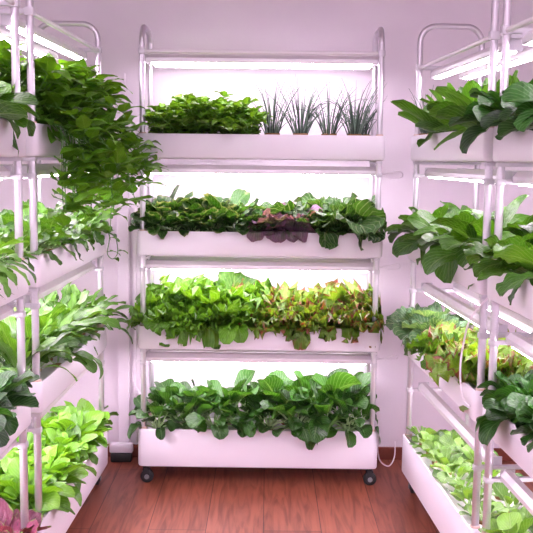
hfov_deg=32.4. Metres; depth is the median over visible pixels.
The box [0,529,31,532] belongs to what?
plant
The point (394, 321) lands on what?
plant
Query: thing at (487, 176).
light
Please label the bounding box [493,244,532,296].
plant
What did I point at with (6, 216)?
plant
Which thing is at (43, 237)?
plant
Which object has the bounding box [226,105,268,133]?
basil plant
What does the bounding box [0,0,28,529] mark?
rack
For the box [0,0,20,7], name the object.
light
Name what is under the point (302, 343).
lettuce
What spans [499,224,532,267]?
plant
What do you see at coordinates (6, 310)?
light
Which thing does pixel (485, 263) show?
plant
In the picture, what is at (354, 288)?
lettuce
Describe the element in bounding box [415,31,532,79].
light
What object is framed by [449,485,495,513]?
plant
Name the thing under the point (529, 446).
plant
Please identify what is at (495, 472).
plant
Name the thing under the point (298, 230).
plant
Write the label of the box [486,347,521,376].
lettuce
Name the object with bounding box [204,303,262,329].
lettuce
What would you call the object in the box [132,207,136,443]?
trim
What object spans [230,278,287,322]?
lettuce
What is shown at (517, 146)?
planter
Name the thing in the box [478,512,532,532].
plant
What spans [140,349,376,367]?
light
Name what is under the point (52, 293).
plant
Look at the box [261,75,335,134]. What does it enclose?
clump
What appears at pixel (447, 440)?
plant
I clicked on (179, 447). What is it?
planter
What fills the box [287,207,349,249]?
plant
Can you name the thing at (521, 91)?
plant
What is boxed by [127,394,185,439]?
plant
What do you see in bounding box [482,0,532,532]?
rack
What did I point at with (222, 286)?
lettuce
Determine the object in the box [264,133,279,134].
pot
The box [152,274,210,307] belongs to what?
lettuce
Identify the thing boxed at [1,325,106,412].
planter
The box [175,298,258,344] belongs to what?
lettuce
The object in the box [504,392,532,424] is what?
plant
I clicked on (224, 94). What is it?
basil plant
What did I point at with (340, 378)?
plant
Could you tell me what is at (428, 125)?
romaine lettuce
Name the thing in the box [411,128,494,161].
planter
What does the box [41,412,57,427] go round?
plant
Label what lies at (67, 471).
plant
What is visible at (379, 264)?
trim
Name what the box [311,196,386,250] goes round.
plant
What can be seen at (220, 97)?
basil plant
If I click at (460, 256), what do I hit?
plant
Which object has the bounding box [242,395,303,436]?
plant
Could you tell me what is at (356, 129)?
clump
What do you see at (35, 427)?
light
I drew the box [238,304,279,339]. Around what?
lettuce
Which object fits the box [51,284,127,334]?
plant
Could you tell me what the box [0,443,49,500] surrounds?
plant
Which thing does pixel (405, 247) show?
plant
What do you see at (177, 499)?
floor
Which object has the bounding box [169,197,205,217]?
plant
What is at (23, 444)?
light
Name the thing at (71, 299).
plant
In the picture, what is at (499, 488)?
plant
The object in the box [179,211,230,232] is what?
plant
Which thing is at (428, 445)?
plant
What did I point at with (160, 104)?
basil plant
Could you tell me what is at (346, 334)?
lettuce
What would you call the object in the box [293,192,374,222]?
plant
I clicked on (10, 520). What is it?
plant
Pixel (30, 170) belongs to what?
light
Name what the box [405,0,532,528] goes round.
rack
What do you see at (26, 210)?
plant
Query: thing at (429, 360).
lettuce
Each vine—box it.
[0,39,148,228]
[0,51,39,92]
[0,61,147,217]
[45,59,166,261]
[80,74,167,218]
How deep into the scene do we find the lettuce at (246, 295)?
3.69 m
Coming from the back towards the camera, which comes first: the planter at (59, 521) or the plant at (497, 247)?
the planter at (59, 521)
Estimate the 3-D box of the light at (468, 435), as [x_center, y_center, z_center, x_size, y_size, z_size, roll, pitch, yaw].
[0.709,0.527,3.157,0.320,0.040,0.955,1,7,0]
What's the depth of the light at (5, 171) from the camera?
2.49 m
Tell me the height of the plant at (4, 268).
0.174 m
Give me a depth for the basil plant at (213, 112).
3.52 m
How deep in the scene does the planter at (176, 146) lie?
3.53 m
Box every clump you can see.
[243,77,304,134]
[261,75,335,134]
[294,82,366,134]
[318,80,386,135]
[337,100,376,135]
[409,85,436,134]
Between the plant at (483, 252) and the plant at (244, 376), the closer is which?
the plant at (483, 252)
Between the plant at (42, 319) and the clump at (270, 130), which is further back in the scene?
the clump at (270, 130)
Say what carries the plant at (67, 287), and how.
on the planter at (54, 380)
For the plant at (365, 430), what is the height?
0.201 m
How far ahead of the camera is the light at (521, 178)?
2.48 m
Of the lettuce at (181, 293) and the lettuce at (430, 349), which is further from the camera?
the lettuce at (181, 293)
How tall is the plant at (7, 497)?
0.154 m
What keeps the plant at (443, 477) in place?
on the planter at (441, 506)
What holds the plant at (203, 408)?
on the planter at (179, 447)
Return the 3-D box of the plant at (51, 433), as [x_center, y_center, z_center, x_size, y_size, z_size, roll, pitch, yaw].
[-0.722,0.652,3.313,0.234,0.141,0.252,1,7,0]
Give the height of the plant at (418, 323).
0.128 m
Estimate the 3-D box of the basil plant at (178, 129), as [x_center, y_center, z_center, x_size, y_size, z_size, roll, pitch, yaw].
[-0.360,-0.571,3.583,0.234,0.162,0.260,-3,8,-28]
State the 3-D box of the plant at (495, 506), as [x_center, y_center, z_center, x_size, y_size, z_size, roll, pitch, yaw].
[0.660,0.753,2.822,0.144,0.070,0.174,1,7,0]
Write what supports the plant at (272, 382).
on the planter at (179, 447)
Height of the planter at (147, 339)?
0.094 m
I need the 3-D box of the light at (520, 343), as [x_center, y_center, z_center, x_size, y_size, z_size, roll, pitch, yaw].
[0.777,0.255,2.099,0.320,0.040,0.955,1,7,0]
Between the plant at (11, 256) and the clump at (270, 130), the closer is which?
the plant at (11, 256)
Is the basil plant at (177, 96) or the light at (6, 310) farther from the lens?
the basil plant at (177, 96)
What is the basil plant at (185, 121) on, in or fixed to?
on the planter at (176, 146)
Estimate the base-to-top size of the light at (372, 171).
0.040 m
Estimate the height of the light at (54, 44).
0.054 m
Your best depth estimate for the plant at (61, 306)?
3.08 m
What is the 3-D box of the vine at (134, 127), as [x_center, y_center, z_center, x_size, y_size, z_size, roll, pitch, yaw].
[-0.576,-0.464,3.447,0.432,0.560,0.397,1,7,0]
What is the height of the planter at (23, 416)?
0.094 m
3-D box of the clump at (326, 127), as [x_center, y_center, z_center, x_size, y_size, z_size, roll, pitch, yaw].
[0.254,-0.606,3.595,0.264,0.242,0.250,5,8,30]
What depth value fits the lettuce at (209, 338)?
3.60 m
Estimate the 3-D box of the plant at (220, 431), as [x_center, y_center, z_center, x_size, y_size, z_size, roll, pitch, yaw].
[-0.224,0.596,3.735,0.305,0.150,0.330,-2,7,-18]
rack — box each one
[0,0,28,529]
[0,0,104,517]
[138,24,385,484]
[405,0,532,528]
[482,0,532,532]
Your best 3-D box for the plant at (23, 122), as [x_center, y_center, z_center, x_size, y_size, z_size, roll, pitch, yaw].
[-0.730,-0.418,2.423,0.266,0.171,0.301,5,8,33]
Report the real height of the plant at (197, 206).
0.167 m
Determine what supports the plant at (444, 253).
in the planter at (464, 278)
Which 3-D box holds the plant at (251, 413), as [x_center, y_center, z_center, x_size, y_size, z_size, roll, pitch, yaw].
[-0.088,0.605,3.730,0.240,0.136,0.256,-6,9,-44]
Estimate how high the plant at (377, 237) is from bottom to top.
0.153 m
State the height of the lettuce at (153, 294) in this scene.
0.184 m
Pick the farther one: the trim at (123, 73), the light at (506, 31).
the trim at (123, 73)
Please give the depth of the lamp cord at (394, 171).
3.67 m
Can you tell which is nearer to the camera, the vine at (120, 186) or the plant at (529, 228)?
the plant at (529, 228)
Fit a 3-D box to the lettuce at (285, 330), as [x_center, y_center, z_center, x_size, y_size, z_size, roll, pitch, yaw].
[0.052,0.207,3.678,0.258,0.148,0.302,-3,8,-30]
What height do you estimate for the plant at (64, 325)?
0.207 m
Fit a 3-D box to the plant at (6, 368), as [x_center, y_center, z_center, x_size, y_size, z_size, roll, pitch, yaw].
[-0.837,0.301,2.479,0.305,0.181,0.335,1,7,0]
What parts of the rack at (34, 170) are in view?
post, post, rail, post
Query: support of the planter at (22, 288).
on the rack at (6, 310)
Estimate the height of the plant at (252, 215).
0.129 m
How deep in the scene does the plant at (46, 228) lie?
2.87 m
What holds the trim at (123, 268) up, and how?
attached to the wall
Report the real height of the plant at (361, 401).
0.229 m
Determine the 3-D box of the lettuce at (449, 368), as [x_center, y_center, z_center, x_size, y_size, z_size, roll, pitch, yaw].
[0.675,0.304,2.815,0.335,0.151,0.323,1,7,0]
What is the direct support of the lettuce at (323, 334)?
in the planter at (147, 339)
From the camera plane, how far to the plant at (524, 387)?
2.44 m
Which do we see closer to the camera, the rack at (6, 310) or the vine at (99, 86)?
the rack at (6, 310)
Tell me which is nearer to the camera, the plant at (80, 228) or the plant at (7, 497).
the plant at (7, 497)
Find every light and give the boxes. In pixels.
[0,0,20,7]
[0,6,101,59]
[0,163,88,178]
[0,165,22,180]
[0,303,25,320]
[0,438,28,460]
[9,261,103,308]
[27,360,104,433]
[138,47,385,68]
[139,165,381,176]
[140,256,379,273]
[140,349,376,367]
[406,382,521,471]
[409,283,532,338]
[412,168,532,184]
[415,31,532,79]
[483,470,532,515]
[488,332,532,359]
[495,171,532,186]
[500,25,532,45]
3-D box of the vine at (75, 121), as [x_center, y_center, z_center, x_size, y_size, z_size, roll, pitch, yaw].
[-0.614,-0.386,2.763,0.532,0.542,0.408,1,7,6]
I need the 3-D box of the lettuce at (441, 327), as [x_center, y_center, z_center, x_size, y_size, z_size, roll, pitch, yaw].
[0.698,0.263,3.147,0.310,0.138,0.291,1,7,0]
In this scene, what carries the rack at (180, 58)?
on the floor
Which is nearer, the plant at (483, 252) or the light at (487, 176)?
the plant at (483, 252)
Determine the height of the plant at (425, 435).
0.079 m
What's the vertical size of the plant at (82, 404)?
0.182 m
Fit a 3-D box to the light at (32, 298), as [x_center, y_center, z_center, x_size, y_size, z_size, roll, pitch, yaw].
[-0.782,0.050,3.143,0.286,0.040,0.948,1,7,0]
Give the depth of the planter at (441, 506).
3.15 m
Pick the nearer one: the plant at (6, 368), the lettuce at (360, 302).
the plant at (6, 368)
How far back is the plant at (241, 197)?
3.75 m
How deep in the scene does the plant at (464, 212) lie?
3.17 m
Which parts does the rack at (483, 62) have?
post, rail, post, post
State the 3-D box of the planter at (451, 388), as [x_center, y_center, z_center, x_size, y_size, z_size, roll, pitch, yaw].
[0.711,0.352,3.136,0.280,0.094,0.960,0,7,-4]
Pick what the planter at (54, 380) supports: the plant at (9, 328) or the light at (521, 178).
the plant at (9, 328)
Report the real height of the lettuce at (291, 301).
0.144 m
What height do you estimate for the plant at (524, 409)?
0.126 m
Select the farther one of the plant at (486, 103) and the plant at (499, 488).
the plant at (499, 488)
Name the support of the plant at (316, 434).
on the planter at (179, 447)
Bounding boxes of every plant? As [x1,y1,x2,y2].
[0,81,37,154]
[0,209,55,249]
[0,221,27,251]
[0,234,36,271]
[0,239,35,285]
[0,262,17,299]
[0,308,76,374]
[0,316,79,381]
[0,363,39,392]
[0,367,16,373]
[0,370,38,435]
[0,396,16,447]
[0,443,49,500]
[0,444,87,505]
[0,456,74,515]
[0,461,19,509]
[0,497,50,532]
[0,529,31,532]
[1,225,62,264]
[2,79,38,136]
[2,221,90,259]
[3,298,100,360]
[10,431,60,456]
[23,199,67,214]
[23,208,28,217]
[25,308,86,371]
[27,304,108,361]
[28,290,108,339]
[29,213,88,260]
[31,442,96,489]
[40,282,110,329]
[40,289,120,329]
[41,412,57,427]
[41,427,66,444]
[42,207,111,245]
[42,405,112,447]
[45,291,97,354]
[45,424,100,464]
[49,332,103,378]
[50,398,118,436]
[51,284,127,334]
[63,217,94,251]
[64,205,119,241]
[91,305,135,343]
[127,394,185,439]
[128,211,178,238]
[132,185,193,219]
[134,378,193,422]
[142,105,181,132]
[144,206,200,236]
[147,100,206,133]
[153,103,171,128]
[155,389,217,431]
[165,97,222,133]
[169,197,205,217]
[170,379,220,417]
[171,94,207,126]
[172,215,208,231]
[175,393,256,439]
[176,193,230,213]
[179,94,236,133]
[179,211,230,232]
[180,91,233,133]
[190,369,273,424]
[200,97,262,133]
[200,207,258,234]
[201,188,254,215]
[215,401,276,437]
[219,96,249,132]
[219,315,251,343]
[221,377,292,419]
[223,198,266,214]
[223,205,275,232]
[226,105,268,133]
[238,210,284,242]
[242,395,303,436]
[252,202,322,242]
[255,199,332,217]
[257,370,315,424]
[259,387,346,449]
[265,368,361,419]
[277,388,357,442]
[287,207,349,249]
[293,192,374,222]
[308,372,376,425]
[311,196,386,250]
[316,384,380,447]
[344,204,385,242]
[384,210,472,255]
[384,300,472,355]
[387,204,460,257]
[398,209,494,262]
[402,310,473,349]
[406,426,447,445]
[409,430,439,453]
[413,213,529,282]
[414,201,470,232]
[416,206,505,264]
[416,440,460,463]
[421,194,532,274]
[427,448,463,474]
[430,463,481,486]
[433,429,462,440]
[439,434,466,454]
[447,477,472,498]
[448,88,501,153]
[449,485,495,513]
[452,444,498,473]
[455,222,532,288]
[458,498,508,524]
[463,231,532,277]
[464,235,531,280]
[466,208,532,223]
[470,466,499,482]
[475,398,515,445]
[477,369,532,395]
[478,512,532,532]
[480,90,523,139]
[480,473,522,499]
[482,378,532,414]
[492,482,523,514]
[493,243,532,304]
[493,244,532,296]
[497,79,532,136]
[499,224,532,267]
[502,81,532,131]
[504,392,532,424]
[506,397,532,445]
[508,507,532,532]
[526,417,532,452]
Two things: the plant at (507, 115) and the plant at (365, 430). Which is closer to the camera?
the plant at (507, 115)
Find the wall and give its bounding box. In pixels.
[0,0,532,447]
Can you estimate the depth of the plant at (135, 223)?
3.57 m
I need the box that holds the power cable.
[376,415,395,466]
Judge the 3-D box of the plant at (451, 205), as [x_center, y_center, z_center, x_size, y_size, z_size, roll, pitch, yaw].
[0.716,-0.151,3.407,0.330,0.173,0.395,1,7,0]
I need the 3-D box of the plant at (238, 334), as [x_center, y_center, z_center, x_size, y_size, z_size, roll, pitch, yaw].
[-0.124,0.236,3.623,0.141,0.105,0.222,1,7,0]
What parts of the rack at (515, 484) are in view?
post, rail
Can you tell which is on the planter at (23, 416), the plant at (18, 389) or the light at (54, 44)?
the plant at (18, 389)
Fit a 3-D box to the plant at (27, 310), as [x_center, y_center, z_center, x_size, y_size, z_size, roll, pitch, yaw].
[-0.854,0.235,2.883,0.365,0.218,0.395,4,7,25]
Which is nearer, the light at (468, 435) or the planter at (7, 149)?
the planter at (7, 149)
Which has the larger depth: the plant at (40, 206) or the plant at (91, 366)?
the plant at (40, 206)
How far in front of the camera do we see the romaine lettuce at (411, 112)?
3.18 m
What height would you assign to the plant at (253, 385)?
0.204 m
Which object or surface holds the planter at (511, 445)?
on the rack at (515, 484)
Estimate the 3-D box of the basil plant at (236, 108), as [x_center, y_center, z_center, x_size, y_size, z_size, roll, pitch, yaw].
[-0.122,-0.570,3.552,0.194,0.173,0.268,7,9,43]
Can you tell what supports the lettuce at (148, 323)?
in the planter at (147, 339)
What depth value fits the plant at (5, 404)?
2.25 m
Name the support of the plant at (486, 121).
on the planter at (517, 146)
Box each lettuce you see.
[126,301,173,331]
[135,283,195,312]
[141,303,210,345]
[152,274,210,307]
[159,300,221,348]
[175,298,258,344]
[182,279,232,309]
[191,271,273,319]
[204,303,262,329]
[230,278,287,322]
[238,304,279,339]
[253,301,306,341]
[263,296,303,311]
[270,301,334,349]
[271,280,328,313]
[291,278,371,311]
[294,298,353,341]
[312,281,380,315]
[324,300,371,342]
[330,296,383,347]
[390,82,455,146]
[406,329,432,360]
[415,89,459,131]
[420,332,464,369]
[421,321,478,348]
[425,331,511,371]
[427,80,481,130]
[428,338,532,388]
[434,70,519,149]
[459,354,532,411]
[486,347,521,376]
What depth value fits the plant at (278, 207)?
3.64 m
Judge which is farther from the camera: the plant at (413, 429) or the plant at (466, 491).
the plant at (413, 429)
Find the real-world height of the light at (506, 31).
0.054 m
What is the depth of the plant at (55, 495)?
2.84 m
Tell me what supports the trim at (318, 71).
attached to the wall
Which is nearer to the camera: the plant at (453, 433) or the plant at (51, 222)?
the plant at (51, 222)
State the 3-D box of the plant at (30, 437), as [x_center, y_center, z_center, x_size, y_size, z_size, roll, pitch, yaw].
[-0.829,0.644,3.199,0.283,0.165,0.316,1,7,0]
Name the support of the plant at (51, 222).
in the planter at (47, 270)
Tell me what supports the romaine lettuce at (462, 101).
in the planter at (481, 149)
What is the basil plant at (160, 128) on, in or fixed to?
on the planter at (176, 146)
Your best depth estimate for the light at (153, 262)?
3.63 m
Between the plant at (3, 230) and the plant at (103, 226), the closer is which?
the plant at (3, 230)
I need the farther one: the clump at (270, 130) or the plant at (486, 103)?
the clump at (270, 130)
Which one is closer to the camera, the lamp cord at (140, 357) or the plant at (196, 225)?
the plant at (196, 225)
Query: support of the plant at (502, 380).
on the planter at (511, 445)
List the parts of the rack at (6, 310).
rail, post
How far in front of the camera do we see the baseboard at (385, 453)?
4.04 m
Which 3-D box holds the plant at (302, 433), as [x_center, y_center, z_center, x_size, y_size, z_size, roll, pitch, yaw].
[0.146,0.610,3.725,0.351,0.222,0.358,1,7,0]
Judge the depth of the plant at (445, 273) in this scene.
2.89 m
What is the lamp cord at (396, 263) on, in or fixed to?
hanging from the rack at (180, 58)
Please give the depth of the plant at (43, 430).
3.34 m
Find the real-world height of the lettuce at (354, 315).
0.192 m
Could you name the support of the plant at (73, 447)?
in the planter at (59, 521)
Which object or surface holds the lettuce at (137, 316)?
in the planter at (147, 339)
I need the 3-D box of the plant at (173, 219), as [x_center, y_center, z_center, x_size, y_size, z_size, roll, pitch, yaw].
[-0.370,-0.178,3.632,0.247,0.123,0.219,-4,8,-36]
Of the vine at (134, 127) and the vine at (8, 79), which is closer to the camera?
the vine at (8, 79)
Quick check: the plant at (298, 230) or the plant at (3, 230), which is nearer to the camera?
the plant at (3, 230)
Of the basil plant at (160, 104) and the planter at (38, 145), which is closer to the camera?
the planter at (38, 145)
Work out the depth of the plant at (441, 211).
3.47 m
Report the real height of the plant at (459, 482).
0.069 m
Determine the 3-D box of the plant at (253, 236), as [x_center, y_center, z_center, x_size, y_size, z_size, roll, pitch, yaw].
[-0.012,-0.170,3.648,0.252,0.131,0.252,1,7,0]
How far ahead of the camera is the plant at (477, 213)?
3.02 m
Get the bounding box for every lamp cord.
[132,357,140,393]
[379,263,400,270]
[382,171,402,179]
[459,297,487,406]
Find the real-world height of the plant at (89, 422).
0.148 m
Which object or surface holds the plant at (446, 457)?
on the planter at (441, 506)
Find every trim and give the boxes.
[116,173,130,441]
[123,73,124,103]
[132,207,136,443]
[313,71,318,374]
[379,264,421,265]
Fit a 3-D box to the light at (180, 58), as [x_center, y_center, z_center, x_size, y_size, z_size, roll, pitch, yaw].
[-0.017,-0.818,3.629,0.945,0.054,0.269,1,7,0]
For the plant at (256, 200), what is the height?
0.153 m
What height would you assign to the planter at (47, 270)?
0.097 m
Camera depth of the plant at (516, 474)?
3.03 m
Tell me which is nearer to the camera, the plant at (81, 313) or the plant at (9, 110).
the plant at (9, 110)
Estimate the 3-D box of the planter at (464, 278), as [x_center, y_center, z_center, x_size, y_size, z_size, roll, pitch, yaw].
[0.531,0.071,2.293,0.189,0.097,0.643,0,7,-4]
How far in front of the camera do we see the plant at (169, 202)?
3.69 m
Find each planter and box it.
[0,118,25,156]
[0,231,105,287]
[0,259,28,306]
[0,406,30,453]
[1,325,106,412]
[22,123,88,156]
[38,431,107,532]
[137,133,384,160]
[137,230,382,257]
[138,325,379,351]
[138,411,377,468]
[402,433,530,532]
[408,248,421,264]
[408,342,482,420]
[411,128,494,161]
[452,261,487,294]
[482,407,532,478]
[487,269,532,320]
[493,126,532,162]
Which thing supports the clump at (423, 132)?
on the planter at (481, 149)
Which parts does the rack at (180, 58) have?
post, post, frame, rail, post, post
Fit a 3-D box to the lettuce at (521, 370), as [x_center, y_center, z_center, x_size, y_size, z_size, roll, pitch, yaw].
[0.770,0.348,2.707,0.278,0.179,0.339,-6,9,-44]
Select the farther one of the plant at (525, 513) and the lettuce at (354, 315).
the lettuce at (354, 315)
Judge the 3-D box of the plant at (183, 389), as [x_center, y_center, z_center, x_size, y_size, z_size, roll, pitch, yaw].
[-0.289,0.569,3.831,0.254,0.181,0.286,1,7,0]
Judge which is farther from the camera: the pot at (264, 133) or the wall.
the wall
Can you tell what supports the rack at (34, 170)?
on the floor
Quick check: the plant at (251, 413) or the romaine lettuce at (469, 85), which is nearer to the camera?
the romaine lettuce at (469, 85)
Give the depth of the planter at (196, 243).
3.58 m
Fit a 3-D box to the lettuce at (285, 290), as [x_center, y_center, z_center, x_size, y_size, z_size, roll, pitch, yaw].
[0.173,0.157,3.772,0.287,0.190,0.290,6,8,36]
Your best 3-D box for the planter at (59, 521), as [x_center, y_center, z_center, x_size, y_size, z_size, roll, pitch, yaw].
[-0.791,0.775,3.228,0.280,0.156,0.960,1,7,2]
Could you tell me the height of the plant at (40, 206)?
0.162 m
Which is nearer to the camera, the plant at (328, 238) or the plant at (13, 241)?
the plant at (13, 241)
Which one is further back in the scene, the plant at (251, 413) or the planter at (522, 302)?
the plant at (251, 413)
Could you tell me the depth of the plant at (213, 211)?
3.58 m
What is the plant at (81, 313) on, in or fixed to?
on the planter at (54, 380)
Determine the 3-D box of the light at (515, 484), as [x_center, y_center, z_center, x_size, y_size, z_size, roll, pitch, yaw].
[0.772,0.646,2.145,0.320,0.040,0.955,1,7,0]
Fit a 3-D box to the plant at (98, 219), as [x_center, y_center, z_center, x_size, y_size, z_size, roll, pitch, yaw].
[-0.698,-0.168,3.529,0.280,0.144,0.302,1,7,0]
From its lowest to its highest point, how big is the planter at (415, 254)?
0.097 m
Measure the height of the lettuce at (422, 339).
0.103 m
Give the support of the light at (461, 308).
attached to the rack at (483, 62)
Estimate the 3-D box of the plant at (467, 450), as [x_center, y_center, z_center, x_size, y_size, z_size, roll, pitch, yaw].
[0.758,0.692,3.278,0.158,0.088,0.183,-5,8,-38]
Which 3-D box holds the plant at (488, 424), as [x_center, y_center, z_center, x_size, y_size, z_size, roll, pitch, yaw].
[0.632,0.398,2.383,0.205,0.124,0.187,7,9,44]
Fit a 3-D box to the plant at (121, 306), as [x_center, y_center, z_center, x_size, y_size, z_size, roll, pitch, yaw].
[-0.640,0.233,3.611,0.282,0.148,0.156,-2,7,-21]
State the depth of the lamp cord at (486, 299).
2.69 m
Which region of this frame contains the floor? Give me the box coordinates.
[66,457,532,532]
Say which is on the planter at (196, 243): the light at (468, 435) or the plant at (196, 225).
the plant at (196, 225)
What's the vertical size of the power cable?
0.254 m
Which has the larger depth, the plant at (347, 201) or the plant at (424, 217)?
the plant at (347, 201)
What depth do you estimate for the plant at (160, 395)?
3.78 m
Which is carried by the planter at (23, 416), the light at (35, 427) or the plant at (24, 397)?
the plant at (24, 397)
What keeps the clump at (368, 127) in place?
on the planter at (176, 146)
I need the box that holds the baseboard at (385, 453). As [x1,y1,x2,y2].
[108,444,513,460]

